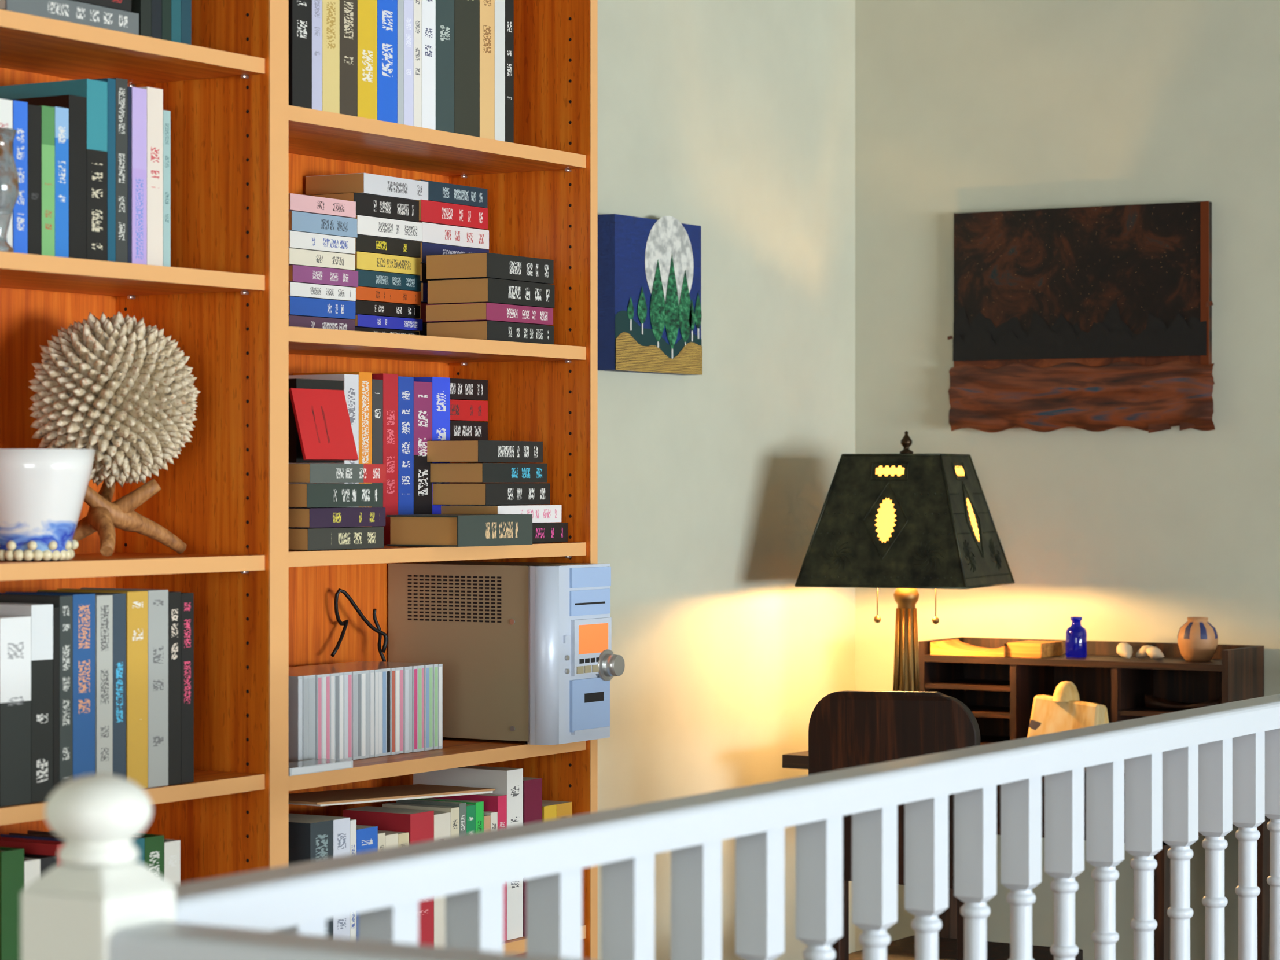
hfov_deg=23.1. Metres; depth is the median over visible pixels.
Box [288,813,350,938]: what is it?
book
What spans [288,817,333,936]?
book
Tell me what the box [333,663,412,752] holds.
case
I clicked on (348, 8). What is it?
book
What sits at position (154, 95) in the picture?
book
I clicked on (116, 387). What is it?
ball ornament
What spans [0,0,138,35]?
book
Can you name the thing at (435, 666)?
case
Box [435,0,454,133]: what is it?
book
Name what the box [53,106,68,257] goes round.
book
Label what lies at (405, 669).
case
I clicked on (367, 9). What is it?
book
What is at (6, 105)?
book
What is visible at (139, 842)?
book
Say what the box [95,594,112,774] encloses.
book
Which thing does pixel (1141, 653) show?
shell
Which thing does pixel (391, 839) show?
book
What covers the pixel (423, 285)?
book
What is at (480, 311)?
book
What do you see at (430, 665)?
case
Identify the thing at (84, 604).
book
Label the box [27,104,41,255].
book
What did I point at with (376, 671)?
case
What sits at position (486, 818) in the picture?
book
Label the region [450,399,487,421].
book
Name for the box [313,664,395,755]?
case
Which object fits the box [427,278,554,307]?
book
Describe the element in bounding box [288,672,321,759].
case
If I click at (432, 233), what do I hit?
book
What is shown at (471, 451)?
book
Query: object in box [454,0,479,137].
book
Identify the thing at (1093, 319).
painting
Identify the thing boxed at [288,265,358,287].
book
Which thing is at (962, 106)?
wall
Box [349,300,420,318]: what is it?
book
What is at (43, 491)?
flower pot
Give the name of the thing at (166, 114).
book
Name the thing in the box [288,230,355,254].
book
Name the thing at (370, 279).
book
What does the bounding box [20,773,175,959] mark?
newel post
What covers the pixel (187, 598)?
book
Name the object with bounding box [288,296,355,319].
book
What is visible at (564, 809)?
book
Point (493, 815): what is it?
book
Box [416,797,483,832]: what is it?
book
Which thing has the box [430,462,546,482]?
book
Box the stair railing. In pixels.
[111,693,1279,959]
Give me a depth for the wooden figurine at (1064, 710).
5.66 m
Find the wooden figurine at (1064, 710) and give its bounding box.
[1027,681,1108,737]
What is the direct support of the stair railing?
on the floor
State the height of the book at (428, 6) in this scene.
0.243 m
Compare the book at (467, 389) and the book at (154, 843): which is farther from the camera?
the book at (467, 389)
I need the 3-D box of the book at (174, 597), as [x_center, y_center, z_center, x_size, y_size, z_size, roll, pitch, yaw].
[-0.658,0.265,4.017,0.153,0.245,0.024,0,0,31]
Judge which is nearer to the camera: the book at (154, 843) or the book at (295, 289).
the book at (154, 843)
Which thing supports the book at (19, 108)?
on the bookcase at (218, 297)
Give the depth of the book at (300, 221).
4.47 m
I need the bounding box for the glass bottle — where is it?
[1065,616,1086,657]
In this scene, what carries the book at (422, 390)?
on the bookcase at (541, 186)
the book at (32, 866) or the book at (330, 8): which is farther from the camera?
the book at (330, 8)
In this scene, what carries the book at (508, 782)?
on the bookcase at (541, 186)
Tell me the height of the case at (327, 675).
0.124 m
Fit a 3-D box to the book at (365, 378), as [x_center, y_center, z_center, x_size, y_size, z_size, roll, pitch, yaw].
[-0.449,-0.030,4.557,0.119,0.252,0.032,0,0,31]
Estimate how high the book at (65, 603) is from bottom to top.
0.246 m
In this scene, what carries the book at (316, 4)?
on the bookcase at (541, 186)
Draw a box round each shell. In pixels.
[1116,642,1133,658]
[1134,645,1154,657]
[1146,646,1164,659]
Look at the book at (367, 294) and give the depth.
4.61 m
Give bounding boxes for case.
[288,667,361,759]
[288,667,369,758]
[288,668,351,760]
[288,668,357,759]
[288,669,348,759]
[288,670,339,759]
[288,670,343,759]
[288,671,329,758]
[288,671,335,759]
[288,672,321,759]
[288,672,326,758]
[288,673,315,759]
[288,674,307,760]
[288,674,312,759]
[288,675,302,762]
[288,758,352,775]
[289,667,365,758]
[292,666,374,757]
[299,666,379,756]
[300,666,382,756]
[306,665,386,755]
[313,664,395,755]
[313,665,390,755]
[320,664,399,754]
[325,664,403,753]
[326,663,409,753]
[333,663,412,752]
[336,663,417,752]
[340,662,421,751]
[347,661,429,750]
[348,662,424,751]
[354,661,432,749]
[358,661,438,749]
[361,660,442,748]
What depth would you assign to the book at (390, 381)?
4.58 m
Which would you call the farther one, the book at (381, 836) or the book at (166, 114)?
the book at (381, 836)
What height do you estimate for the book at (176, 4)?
0.221 m
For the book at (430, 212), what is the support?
on the book at (432, 233)
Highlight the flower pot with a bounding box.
[0,448,95,561]
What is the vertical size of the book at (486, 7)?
0.253 m
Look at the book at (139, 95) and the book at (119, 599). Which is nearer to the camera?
the book at (119, 599)
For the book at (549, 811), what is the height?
0.190 m
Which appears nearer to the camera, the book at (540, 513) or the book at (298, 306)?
the book at (298, 306)
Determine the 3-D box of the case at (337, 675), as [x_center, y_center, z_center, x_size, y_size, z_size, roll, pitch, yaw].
[-0.484,0.332,4.406,0.141,0.124,0.010,0,0,31]
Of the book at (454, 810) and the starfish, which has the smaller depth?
the starfish
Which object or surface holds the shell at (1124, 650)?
on the writing desk
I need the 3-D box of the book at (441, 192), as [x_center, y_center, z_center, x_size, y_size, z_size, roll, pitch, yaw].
[-0.328,-0.435,4.784,0.106,0.029,0.179,0,0,31]
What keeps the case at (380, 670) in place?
on the bookcase at (541, 186)
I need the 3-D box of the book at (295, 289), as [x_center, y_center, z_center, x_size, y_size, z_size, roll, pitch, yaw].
[-0.498,-0.269,4.495,0.106,0.019,0.156,0,0,31]
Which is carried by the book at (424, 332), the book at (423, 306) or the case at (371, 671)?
the book at (423, 306)
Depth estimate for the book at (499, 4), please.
4.61 m
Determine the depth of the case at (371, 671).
4.44 m
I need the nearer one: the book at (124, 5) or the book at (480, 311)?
the book at (124, 5)
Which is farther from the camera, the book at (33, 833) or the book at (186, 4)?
the book at (186, 4)
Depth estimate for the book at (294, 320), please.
4.47 m
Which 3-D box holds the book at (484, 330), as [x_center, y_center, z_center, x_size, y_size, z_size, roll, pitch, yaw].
[-0.224,-0.220,4.700,0.108,0.028,0.182,0,0,31]
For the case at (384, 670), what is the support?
on the bookcase at (541, 186)
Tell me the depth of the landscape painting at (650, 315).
5.43 m
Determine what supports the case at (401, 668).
on the bookcase at (541, 186)
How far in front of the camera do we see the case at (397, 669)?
4.50 m
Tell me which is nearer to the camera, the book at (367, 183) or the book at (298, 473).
the book at (298, 473)
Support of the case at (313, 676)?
on the bookcase at (541, 186)
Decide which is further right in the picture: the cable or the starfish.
the cable
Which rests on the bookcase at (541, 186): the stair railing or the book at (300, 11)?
the book at (300, 11)
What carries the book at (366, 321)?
on the book at (356, 328)
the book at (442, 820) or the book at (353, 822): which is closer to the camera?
the book at (353, 822)
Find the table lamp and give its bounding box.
[794,430,1014,691]
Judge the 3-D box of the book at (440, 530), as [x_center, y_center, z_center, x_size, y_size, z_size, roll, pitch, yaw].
[-0.262,0.073,4.550,0.125,0.045,0.193,0,0,31]
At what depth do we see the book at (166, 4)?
3.97 m
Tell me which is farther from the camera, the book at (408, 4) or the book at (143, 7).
the book at (408, 4)
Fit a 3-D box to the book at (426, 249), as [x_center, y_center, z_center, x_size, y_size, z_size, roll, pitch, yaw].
[-0.325,-0.341,4.782,0.106,0.030,0.179,0,0,31]
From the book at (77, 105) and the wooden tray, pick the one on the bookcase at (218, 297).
the book at (77, 105)
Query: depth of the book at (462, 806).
4.55 m
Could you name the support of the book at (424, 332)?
on the bookcase at (541, 186)
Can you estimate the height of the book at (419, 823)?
0.210 m
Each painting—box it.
[597,214,702,374]
[947,200,1215,432]
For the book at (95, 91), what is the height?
0.231 m
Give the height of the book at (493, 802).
0.216 m
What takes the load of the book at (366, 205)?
on the book at (366, 225)
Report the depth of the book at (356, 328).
4.61 m
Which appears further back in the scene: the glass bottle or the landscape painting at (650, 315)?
the glass bottle
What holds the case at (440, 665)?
on the bookcase at (541, 186)
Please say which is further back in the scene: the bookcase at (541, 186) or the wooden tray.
the wooden tray
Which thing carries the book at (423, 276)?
on the book at (423, 285)
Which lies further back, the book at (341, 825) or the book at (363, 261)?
the book at (363, 261)
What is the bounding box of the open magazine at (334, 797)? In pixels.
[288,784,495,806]
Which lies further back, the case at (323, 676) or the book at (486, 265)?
the book at (486, 265)
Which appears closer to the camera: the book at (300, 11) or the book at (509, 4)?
the book at (300, 11)
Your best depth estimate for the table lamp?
5.66 m
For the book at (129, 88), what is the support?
on the bookcase at (218, 297)
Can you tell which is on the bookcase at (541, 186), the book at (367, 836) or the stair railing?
the book at (367, 836)
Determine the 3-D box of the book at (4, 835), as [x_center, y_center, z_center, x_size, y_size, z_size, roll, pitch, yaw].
[-0.745,0.564,3.861,0.142,0.241,0.029,0,0,31]
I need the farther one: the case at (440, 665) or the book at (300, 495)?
the case at (440, 665)
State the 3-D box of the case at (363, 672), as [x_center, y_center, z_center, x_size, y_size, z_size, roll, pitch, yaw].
[-0.451,0.332,4.460,0.141,0.124,0.010,0,0,31]
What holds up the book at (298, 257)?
on the book at (297, 273)
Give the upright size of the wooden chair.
0.912 m
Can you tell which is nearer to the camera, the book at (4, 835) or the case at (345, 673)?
the book at (4, 835)
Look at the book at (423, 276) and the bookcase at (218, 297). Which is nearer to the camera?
the bookcase at (218, 297)
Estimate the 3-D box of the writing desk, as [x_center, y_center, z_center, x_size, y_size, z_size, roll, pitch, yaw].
[0.725,0.777,5.653,0.750,0.946,0.578,0,0,31]
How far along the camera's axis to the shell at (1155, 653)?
5.70 m
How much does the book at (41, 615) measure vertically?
0.237 m
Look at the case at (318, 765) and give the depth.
4.23 m
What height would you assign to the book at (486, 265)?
0.036 m
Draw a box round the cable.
[330,588,388,661]
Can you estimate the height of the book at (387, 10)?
0.236 m
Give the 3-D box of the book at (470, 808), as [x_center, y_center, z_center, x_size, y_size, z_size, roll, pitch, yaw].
[-0.296,0.580,4.593,0.114,0.209,0.023,0,0,31]
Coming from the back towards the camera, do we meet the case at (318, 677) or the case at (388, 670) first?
the case at (388, 670)
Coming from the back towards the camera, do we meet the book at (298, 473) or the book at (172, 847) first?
the book at (298, 473)
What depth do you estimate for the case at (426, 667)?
4.56 m
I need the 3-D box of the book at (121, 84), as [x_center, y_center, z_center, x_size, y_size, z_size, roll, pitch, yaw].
[-0.721,-0.390,4.001,0.150,0.238,0.023,0,0,31]
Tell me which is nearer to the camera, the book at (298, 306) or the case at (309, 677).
the case at (309, 677)
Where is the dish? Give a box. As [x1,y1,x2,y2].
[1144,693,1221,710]
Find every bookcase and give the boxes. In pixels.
[0,0,279,883]
[279,0,597,959]
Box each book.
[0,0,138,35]
[0,78,107,260]
[0,98,12,247]
[0,591,95,778]
[0,593,72,785]
[0,602,53,803]
[0,615,31,807]
[0,833,65,841]
[0,836,65,865]
[0,846,24,959]
[8,94,86,259]
[9,830,60,838]
[12,100,27,254]
[24,853,56,876]
[24,857,40,889]
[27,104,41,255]
[33,591,126,778]
[37,589,148,788]
[40,105,54,256]
[49,830,144,864]
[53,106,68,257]
[53,607,59,791]
[61,587,168,787]
[70,0,131,11]
[92,78,115,261]
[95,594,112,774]
[109,77,127,262]
[127,86,131,263]
[129,0,151,37]
[131,86,146,264]
[135,833,164,877]
[137,86,163,266]
[151,0,162,39]
[162,0,171,41]
[163,109,170,266]
[164,839,180,884]
[168,591,181,785]
[171,0,181,42]
[181,0,191,45]
[181,592,193,783]
[288,0,311,108]
[288,193,355,218]
[288,211,357,237]
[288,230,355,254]
[288,248,354,270]
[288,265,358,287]
[288,281,355,301]
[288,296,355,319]
[288,315,354,330]
[288,373,358,507]
[288,378,343,462]
[288,388,358,460]
[288,463,385,482]
[288,483,383,507]
[288,506,385,527]
[288,526,383,550]
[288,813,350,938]
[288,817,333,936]
[292,371,372,527]
[305,173,428,200]
[306,192,418,222]
[311,0,322,110]
[322,0,339,113]
[339,0,357,116]
[343,806,433,946]
[349,251,421,275]
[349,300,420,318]
[350,286,421,304]
[350,314,422,330]
[350,818,356,939]
[351,215,422,241]
[351,269,420,291]
[354,234,421,257]
[354,326,418,335]
[356,825,377,939]
[357,0,377,119]
[372,373,398,545]
[372,379,383,527]
[377,0,397,123]
[377,830,409,846]
[377,832,385,849]
[381,832,398,848]
[382,802,459,836]
[386,513,532,546]
[396,799,466,835]
[397,0,403,124]
[398,376,413,515]
[403,0,413,126]
[413,0,421,127]
[413,376,450,514]
[413,381,432,514]
[413,765,523,940]
[414,302,429,323]
[415,199,487,229]
[415,263,431,282]
[415,322,427,335]
[416,179,487,208]
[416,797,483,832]
[417,222,488,249]
[417,242,488,263]
[418,282,427,303]
[421,0,435,129]
[421,376,487,400]
[425,302,553,325]
[426,252,553,284]
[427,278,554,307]
[427,320,553,344]
[427,440,542,462]
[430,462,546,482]
[430,793,506,940]
[432,483,550,505]
[433,811,450,947]
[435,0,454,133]
[440,504,561,522]
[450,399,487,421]
[450,420,487,440]
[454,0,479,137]
[466,804,475,833]
[479,0,494,139]
[483,811,497,829]
[483,814,490,830]
[494,0,505,141]
[505,0,513,142]
[523,777,542,936]
[532,522,567,542]
[542,800,572,818]
[542,803,556,821]
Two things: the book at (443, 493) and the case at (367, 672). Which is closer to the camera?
the case at (367, 672)
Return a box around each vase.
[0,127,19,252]
[1177,616,1218,661]
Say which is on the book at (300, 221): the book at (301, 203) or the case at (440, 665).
the book at (301, 203)
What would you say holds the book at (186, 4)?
on the bookcase at (218, 297)
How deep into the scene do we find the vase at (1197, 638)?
5.66 m
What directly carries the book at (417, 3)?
on the bookcase at (541, 186)
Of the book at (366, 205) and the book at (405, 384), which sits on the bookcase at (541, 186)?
the book at (405, 384)
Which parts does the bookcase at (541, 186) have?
panel, panel, shelf, shelf, shelf, shelf, panel, shelf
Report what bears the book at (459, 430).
on the book at (471, 451)
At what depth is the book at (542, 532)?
4.75 m
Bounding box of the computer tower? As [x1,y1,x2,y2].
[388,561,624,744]
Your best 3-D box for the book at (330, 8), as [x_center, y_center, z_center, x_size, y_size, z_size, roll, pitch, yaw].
[-0.489,-0.624,4.296,0.159,0.248,0.039,0,0,31]
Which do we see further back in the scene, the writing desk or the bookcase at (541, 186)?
the writing desk
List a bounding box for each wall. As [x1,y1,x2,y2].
[597,0,855,959]
[855,0,1279,959]
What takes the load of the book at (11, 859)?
on the bookcase at (218, 297)
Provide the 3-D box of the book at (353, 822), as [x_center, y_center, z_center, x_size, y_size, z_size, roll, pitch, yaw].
[-0.444,0.577,4.344,0.111,0.215,0.014,0,0,31]
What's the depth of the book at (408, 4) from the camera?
4.41 m
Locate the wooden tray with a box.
[930,639,1062,657]
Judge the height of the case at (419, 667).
0.124 m
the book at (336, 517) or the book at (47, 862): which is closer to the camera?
the book at (47, 862)
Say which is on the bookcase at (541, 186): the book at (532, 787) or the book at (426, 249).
the book at (532, 787)
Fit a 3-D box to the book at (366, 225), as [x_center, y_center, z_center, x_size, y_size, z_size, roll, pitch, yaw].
[-0.414,-0.371,4.638,0.106,0.027,0.164,0,0,31]
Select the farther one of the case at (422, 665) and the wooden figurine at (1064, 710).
the wooden figurine at (1064, 710)
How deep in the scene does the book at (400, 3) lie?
4.39 m
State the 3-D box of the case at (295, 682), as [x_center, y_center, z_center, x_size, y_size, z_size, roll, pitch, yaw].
[-0.527,0.332,4.334,0.140,0.124,0.010,0,0,31]
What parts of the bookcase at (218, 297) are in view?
panel, shelf, shelf, shelf, shelf, panel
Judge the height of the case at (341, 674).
0.124 m
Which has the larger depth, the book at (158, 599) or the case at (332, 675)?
the case at (332, 675)
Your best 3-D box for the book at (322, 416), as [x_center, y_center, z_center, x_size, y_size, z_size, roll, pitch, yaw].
[-0.435,-0.076,4.297,0.029,0.098,0.120,0,0,31]
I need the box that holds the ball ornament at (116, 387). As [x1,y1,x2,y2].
[28,311,200,488]
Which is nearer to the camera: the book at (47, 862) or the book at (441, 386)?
the book at (47, 862)
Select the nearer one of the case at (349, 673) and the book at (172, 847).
the book at (172, 847)
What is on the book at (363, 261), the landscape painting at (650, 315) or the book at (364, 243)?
the book at (364, 243)
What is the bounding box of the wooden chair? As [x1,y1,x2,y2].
[808,690,1082,959]
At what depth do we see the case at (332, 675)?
4.36 m
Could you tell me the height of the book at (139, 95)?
0.230 m
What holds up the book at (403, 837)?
on the bookcase at (541, 186)
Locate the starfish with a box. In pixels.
[72,478,186,556]
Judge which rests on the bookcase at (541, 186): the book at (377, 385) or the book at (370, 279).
the book at (377, 385)
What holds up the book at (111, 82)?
on the bookcase at (218, 297)
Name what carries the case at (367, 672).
on the bookcase at (541, 186)
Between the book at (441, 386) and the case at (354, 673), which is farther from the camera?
the book at (441, 386)
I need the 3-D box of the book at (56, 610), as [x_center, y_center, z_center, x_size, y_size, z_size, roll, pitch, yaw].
[-0.776,0.271,3.827,0.160,0.233,0.011,0,0,31]
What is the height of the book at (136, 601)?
0.248 m
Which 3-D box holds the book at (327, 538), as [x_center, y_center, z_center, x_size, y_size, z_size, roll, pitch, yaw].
[-0.450,0.080,4.325,0.108,0.029,0.175,0,0,31]
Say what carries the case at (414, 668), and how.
on the bookcase at (541, 186)
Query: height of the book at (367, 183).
0.029 m
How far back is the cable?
4.68 m
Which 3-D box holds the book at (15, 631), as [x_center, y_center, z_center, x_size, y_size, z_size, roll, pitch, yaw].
[-0.814,0.276,3.767,0.164,0.224,0.054,0,0,31]
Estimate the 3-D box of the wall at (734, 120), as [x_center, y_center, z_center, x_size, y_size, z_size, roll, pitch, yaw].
[-2.077,-0.060,2.135,0.120,2.620,9.760,0,0,31]
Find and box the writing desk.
[782,637,1270,959]
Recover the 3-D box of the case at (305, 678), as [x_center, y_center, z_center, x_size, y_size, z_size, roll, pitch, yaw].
[-0.521,0.332,4.342,0.142,0.124,0.010,0,0,31]
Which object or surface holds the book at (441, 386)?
on the bookcase at (541, 186)
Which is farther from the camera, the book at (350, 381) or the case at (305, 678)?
the book at (350, 381)
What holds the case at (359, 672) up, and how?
on the bookcase at (541, 186)
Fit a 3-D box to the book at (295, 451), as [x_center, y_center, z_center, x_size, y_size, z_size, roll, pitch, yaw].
[-0.497,-0.081,4.347,0.130,0.114,0.108,0,0,31]
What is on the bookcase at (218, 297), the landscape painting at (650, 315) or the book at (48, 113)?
the book at (48, 113)
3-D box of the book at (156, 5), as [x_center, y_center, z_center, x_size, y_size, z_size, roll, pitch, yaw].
[-0.679,-0.666,3.991,0.159,0.219,0.020,0,0,31]

